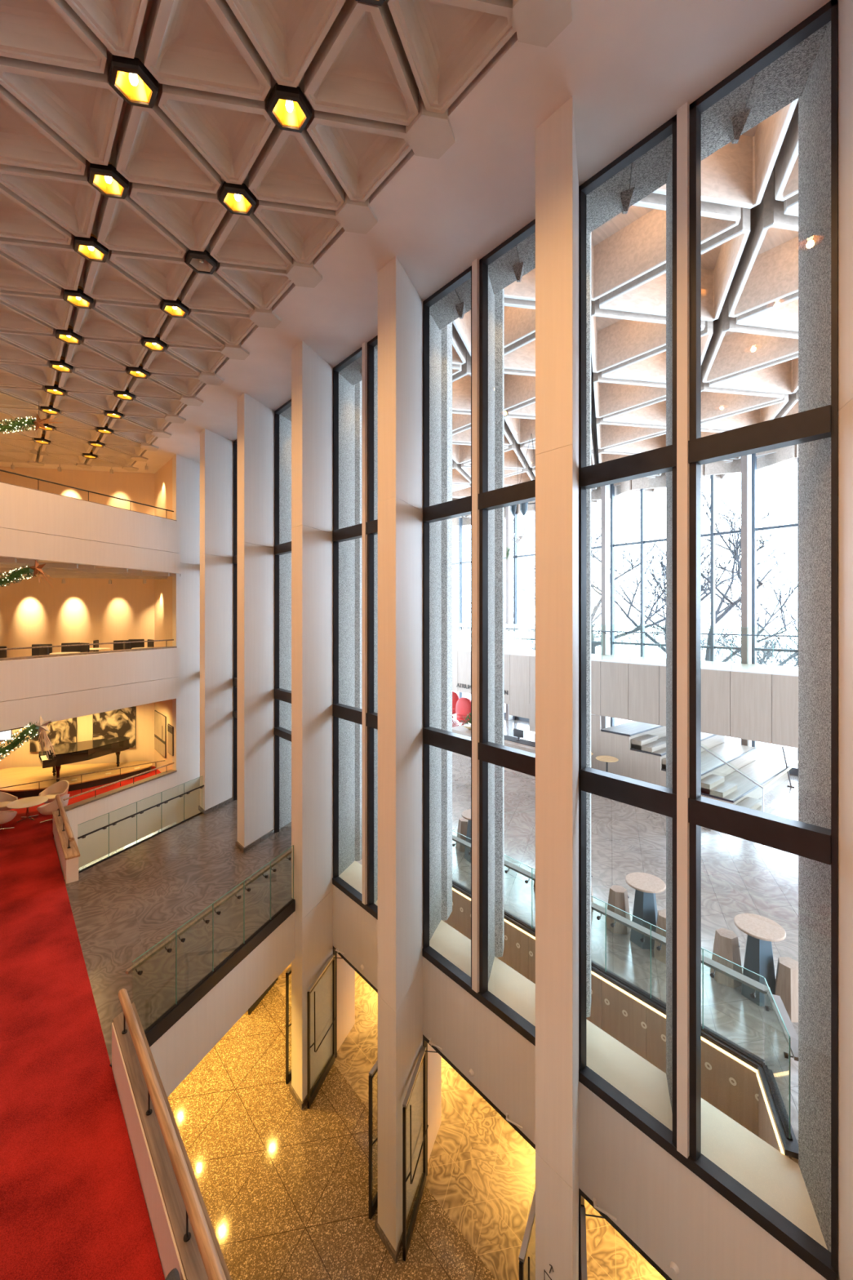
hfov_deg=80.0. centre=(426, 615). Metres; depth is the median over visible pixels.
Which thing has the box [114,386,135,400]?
ceiling light
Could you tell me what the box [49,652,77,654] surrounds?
cafe table
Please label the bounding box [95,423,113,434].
ceiling light
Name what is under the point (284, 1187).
floor
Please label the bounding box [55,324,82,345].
ceiling light
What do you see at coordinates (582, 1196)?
door
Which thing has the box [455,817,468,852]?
stool
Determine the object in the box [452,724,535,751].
countertop
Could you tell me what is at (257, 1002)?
door
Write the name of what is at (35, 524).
parapet
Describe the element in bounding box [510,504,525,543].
ornament
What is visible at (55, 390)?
ceiling light
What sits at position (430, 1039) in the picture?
holder
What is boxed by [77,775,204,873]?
glass balustrade
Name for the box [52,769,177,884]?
railing
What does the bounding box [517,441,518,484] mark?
ornament
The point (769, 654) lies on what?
bare tree
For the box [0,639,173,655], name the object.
rail
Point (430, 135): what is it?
trim
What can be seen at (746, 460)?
wall column
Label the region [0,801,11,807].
seat cushion
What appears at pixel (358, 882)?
window
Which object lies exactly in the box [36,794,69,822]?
tub chair
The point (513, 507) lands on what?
hanging lantern
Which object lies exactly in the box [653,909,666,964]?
stool
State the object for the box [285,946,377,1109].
door
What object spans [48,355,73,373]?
ceiling light
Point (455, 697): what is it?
egg chair
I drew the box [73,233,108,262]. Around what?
ceiling light
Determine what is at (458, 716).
cushion
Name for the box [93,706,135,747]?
photograph
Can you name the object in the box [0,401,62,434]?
garland
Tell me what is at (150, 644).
cafe chair
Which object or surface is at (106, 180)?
ceiling light
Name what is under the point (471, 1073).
sensor
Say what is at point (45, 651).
cafe chair
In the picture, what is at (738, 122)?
trim
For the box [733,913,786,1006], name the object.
pedestal table
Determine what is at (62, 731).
photograph
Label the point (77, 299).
ceiling light
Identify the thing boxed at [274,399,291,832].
window
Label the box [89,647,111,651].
cafe table
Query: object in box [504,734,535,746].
countertop
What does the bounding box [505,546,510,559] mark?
ornament
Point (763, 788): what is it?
stair rail
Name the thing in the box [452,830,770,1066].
glass balustrade
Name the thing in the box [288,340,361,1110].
wall pier
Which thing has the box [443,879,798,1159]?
wall
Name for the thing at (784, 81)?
lintel
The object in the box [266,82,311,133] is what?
ceiling light
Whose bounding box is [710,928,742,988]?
stool
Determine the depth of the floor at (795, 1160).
5.53 m
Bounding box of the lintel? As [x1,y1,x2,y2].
[280,22,828,421]
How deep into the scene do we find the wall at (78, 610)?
19.18 m
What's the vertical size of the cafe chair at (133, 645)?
1.001 m
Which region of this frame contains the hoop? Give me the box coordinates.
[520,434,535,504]
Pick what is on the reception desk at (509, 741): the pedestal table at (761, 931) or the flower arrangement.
the flower arrangement
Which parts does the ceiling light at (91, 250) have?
bulb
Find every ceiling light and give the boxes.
[33,433,50,444]
[38,420,54,431]
[40,401,60,414]
[44,381,66,395]
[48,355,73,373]
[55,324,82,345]
[62,285,93,309]
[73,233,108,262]
[82,449,97,458]
[87,162,128,199]
[88,437,105,447]
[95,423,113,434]
[104,406,123,418]
[107,54,158,108]
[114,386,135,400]
[126,363,149,378]
[141,333,166,351]
[160,297,189,318]
[185,248,217,274]
[218,181,256,216]
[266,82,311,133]
[355,0,384,6]
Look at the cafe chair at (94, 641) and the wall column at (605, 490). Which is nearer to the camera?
the cafe chair at (94, 641)
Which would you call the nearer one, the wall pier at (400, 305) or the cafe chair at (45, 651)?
the wall pier at (400, 305)
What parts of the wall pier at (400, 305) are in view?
plaster casing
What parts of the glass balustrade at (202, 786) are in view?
handrail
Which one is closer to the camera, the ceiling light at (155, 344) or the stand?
the ceiling light at (155, 344)
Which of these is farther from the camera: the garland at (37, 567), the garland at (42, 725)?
the garland at (37, 567)
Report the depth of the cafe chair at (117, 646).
17.05 m
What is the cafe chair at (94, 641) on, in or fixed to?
on the floor
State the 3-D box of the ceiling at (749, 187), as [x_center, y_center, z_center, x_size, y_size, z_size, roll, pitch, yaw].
[3.978,-6.720,20.371,19.640,1.200,54.000,0,0,-40]
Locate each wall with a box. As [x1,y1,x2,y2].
[0,466,154,769]
[154,457,172,834]
[332,884,826,1279]
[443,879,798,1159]
[452,644,798,804]
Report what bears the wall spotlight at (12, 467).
attached to the ceiling at (361, 68)
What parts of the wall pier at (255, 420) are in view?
plaster casing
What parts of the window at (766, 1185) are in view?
mullion trim, sill, glass balustrade, handrail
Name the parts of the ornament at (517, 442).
cord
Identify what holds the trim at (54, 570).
attached to the wall at (163, 477)
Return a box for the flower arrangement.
[460,712,471,729]
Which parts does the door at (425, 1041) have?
frame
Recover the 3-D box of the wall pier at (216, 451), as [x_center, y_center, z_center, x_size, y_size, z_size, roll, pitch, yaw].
[-6.209,1.780,16.228,0.541,16.020,2.840,0,0,22]
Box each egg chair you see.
[452,691,459,717]
[455,697,471,725]
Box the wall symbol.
[543,1263,553,1279]
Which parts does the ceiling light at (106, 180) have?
bulb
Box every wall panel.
[154,710,166,758]
[167,724,173,755]
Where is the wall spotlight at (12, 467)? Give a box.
[10,462,14,469]
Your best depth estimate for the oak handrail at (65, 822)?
12.40 m
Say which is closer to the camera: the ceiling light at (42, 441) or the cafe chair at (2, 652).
the cafe chair at (2, 652)
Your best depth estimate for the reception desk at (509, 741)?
19.12 m
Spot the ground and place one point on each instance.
(771, 749)
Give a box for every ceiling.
[0,0,831,473]
[452,97,798,519]
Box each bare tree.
[512,545,622,637]
[528,515,737,715]
[591,523,797,653]
[656,481,797,662]
[701,617,797,666]
[777,597,797,649]
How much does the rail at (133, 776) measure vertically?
0.255 m
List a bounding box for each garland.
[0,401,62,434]
[0,560,53,587]
[0,715,55,760]
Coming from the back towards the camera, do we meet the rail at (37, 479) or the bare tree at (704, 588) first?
the bare tree at (704, 588)
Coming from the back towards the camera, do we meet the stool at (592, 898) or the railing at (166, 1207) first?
the stool at (592, 898)
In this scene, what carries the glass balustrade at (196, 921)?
on the floor at (73, 1205)
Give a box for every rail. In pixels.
[0,469,173,518]
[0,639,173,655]
[0,760,164,793]
[63,762,173,800]
[701,746,798,812]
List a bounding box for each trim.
[0,556,181,579]
[28,0,572,471]
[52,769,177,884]
[109,899,295,1066]
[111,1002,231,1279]
[150,859,361,1097]
[359,108,751,374]
[452,444,798,526]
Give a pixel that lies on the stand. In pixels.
(783, 749)
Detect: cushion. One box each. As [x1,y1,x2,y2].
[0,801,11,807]
[44,792,62,798]
[164,1267,180,1279]
[456,714,468,718]
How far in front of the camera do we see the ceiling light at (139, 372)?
11.42 m
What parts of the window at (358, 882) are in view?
sill, mullion trim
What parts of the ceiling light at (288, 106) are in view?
bulb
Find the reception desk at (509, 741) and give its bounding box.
[452,724,535,778]
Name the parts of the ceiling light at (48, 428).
hexagonal frame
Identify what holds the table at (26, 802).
on the floor at (73, 1205)
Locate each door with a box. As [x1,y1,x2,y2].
[248,979,275,1014]
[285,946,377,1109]
[368,1034,535,1261]
[518,1187,671,1279]
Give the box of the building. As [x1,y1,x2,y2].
[756,662,797,666]
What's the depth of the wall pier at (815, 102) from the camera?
4.82 m
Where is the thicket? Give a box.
[452,574,797,664]
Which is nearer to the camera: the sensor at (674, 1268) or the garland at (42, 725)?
the sensor at (674, 1268)
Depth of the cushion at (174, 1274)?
4.00 m
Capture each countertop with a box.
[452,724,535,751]
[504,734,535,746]
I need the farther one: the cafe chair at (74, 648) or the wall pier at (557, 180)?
the cafe chair at (74, 648)
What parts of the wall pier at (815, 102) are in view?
plaster casing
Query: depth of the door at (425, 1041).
8.23 m
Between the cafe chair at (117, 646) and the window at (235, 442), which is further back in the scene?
the cafe chair at (117, 646)
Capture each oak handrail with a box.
[55,794,74,848]
[118,988,226,1279]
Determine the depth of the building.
45.85 m
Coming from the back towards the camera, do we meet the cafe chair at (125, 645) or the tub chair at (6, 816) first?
the cafe chair at (125, 645)
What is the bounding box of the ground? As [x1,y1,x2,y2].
[452,631,797,760]
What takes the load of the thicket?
on the ground
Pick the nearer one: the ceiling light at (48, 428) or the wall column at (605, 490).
the ceiling light at (48, 428)
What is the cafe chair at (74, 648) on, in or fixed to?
on the floor
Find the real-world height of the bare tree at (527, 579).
12.766 m
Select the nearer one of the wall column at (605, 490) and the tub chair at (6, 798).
the tub chair at (6, 798)
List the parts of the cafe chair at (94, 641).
backrest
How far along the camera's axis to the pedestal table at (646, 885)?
8.95 m
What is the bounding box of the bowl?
[463,724,471,729]
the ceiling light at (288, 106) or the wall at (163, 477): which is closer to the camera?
the ceiling light at (288, 106)
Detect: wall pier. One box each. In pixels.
[172,454,200,826]
[198,428,233,814]
[235,392,291,1013]
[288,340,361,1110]
[374,256,452,1262]
[535,96,591,1279]
[798,0,852,1279]
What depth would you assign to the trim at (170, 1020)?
8.23 m
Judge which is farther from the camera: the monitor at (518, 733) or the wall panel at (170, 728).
the monitor at (518, 733)
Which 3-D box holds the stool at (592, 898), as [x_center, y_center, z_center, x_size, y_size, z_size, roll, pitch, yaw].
[3.130,5.450,10.167,0.470,0.720,0.387,0,0,-10]
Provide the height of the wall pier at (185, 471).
16.020 m
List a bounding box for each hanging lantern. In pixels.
[510,504,516,515]
[520,502,528,515]
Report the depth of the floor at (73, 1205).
8.82 m
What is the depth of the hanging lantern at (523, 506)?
17.59 m
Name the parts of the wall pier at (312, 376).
plaster casing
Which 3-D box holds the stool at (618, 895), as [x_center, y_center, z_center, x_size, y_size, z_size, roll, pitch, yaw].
[3.575,5.450,9.470,0.470,0.720,0.387,0,0,10]
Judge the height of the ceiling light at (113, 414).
0.255 m
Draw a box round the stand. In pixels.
[782,746,795,787]
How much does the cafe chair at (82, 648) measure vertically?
1.001 m
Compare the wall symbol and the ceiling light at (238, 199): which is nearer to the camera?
the wall symbol
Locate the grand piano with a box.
[38,736,129,782]
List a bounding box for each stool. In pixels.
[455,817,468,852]
[591,875,593,911]
[604,884,631,934]
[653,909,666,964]
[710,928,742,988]
[773,956,798,1022]
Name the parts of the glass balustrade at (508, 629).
handrail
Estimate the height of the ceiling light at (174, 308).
0.255 m
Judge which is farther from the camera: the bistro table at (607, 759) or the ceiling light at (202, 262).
the bistro table at (607, 759)
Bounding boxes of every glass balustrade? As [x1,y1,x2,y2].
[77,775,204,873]
[125,844,294,1034]
[452,623,798,673]
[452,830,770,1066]
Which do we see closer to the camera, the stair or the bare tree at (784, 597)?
the stair
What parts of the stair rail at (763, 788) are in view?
handrail, post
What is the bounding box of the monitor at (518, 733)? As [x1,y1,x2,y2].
[513,728,524,740]
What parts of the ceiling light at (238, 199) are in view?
bulb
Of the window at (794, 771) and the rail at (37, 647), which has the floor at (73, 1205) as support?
the window at (794, 771)
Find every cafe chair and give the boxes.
[0,646,6,657]
[31,644,52,655]
[39,644,48,655]
[61,642,79,652]
[80,642,89,652]
[89,640,98,651]
[111,640,130,650]
[123,640,127,649]
[128,639,144,648]
[147,639,154,647]
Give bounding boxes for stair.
[600,720,789,814]
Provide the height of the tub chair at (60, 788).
0.734 m
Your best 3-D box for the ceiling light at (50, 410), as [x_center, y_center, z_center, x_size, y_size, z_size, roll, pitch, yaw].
[-10.036,-5.553,13.547,0.416,0.255,0.480,0,0,-40]
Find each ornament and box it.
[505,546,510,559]
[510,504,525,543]
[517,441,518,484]
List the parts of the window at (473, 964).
mullion trim, sill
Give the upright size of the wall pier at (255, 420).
16.020 m
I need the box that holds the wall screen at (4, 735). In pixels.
[0,730,11,740]
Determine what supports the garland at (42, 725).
hanging from the parapet at (55, 687)
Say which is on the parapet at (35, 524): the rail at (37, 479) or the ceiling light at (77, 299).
the rail at (37, 479)
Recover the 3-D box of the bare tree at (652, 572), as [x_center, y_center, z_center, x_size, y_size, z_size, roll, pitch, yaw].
[14.757,0.348,32.428,12.622,12.526,11.719,0,0,-31]
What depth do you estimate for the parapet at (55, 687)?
14.04 m
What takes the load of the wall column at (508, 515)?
on the floor at (73, 1205)
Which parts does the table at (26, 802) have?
stem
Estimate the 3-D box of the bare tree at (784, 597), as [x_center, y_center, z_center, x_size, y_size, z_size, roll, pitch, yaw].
[24.069,2.605,29.505,5.192,8.019,5.183,0,0,-13]
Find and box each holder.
[428,1038,441,1049]
[506,1112,523,1128]
[592,1197,616,1221]
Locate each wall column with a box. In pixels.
[505,506,512,719]
[600,484,609,728]
[741,453,751,746]
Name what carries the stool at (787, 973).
on the floor at (73, 1205)
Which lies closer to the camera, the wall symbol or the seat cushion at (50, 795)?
the wall symbol
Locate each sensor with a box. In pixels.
[468,1068,474,1076]
[670,1261,679,1275]
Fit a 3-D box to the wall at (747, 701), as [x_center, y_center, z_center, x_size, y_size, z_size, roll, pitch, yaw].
[8.013,3.695,20.023,5.722,4.230,32.263,0,0,-40]
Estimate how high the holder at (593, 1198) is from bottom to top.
0.156 m
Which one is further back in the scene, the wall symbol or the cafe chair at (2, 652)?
the cafe chair at (2, 652)
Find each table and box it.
[6,795,48,822]
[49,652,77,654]
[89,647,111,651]
[461,808,471,862]
[595,755,618,772]
[625,871,666,949]
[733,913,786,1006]
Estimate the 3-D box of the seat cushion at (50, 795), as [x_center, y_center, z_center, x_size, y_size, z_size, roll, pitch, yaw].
[-11.214,5.430,15.284,0.510,0.080,0.510,0,0,12]
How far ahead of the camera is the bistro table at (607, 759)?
16.87 m
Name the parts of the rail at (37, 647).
rail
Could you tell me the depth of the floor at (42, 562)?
15.37 m
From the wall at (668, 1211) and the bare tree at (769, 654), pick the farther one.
the bare tree at (769, 654)
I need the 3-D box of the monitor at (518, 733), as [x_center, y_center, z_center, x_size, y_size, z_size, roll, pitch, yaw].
[3.525,4.550,19.465,0.100,0.400,0.480,0,0,-40]
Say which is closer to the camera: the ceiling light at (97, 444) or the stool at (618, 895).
the stool at (618, 895)
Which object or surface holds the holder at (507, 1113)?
attached to the wall at (668, 1211)
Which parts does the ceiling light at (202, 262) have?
bulb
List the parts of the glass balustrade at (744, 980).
handrail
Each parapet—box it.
[0,481,179,573]
[0,646,179,731]
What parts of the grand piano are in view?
leg, leg, lid, leg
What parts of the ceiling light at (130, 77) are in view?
bulb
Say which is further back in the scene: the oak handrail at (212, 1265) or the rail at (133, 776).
the rail at (133, 776)
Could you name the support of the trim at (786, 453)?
attached to the ceiling at (749, 187)
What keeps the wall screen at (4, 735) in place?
attached to the wall at (78, 610)
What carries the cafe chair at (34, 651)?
on the floor
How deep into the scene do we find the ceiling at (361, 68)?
6.22 m
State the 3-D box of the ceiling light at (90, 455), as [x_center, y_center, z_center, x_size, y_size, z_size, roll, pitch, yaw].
[-11.515,-5.553,17.387,0.416,0.255,0.480,0,0,-40]
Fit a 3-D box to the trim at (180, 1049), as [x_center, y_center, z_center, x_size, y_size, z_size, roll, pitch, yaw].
[-4.748,6.450,12.396,5.265,1.080,10.540,0,0,20]
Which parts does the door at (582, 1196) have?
frame, closer arm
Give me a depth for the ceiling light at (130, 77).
5.23 m
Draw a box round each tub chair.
[0,791,17,811]
[0,810,17,830]
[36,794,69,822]
[38,780,69,803]
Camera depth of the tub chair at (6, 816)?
13.60 m
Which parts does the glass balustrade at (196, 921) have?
handrail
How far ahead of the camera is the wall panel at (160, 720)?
18.76 m
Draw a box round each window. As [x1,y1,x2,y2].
[232,438,237,800]
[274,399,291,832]
[332,334,377,919]
[422,218,535,1045]
[452,453,798,776]
[578,0,838,1279]
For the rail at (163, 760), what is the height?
0.626 m
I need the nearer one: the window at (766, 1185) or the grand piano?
the window at (766, 1185)
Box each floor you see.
[0,556,172,577]
[0,707,798,1279]
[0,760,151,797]
[78,832,666,1279]
[789,1156,798,1164]
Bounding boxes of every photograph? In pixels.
[30,717,76,751]
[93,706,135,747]
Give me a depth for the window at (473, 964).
8.03 m
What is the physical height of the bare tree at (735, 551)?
13.937 m
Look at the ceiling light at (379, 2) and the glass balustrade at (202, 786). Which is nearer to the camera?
the ceiling light at (379, 2)
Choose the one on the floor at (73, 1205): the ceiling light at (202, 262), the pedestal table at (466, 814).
the pedestal table at (466, 814)
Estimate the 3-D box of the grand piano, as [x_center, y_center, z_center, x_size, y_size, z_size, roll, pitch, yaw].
[-11.883,5.055,17.879,2.707,1.010,1.510,0,0,-41]
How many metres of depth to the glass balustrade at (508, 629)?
15.10 m
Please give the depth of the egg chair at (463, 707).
26.80 m

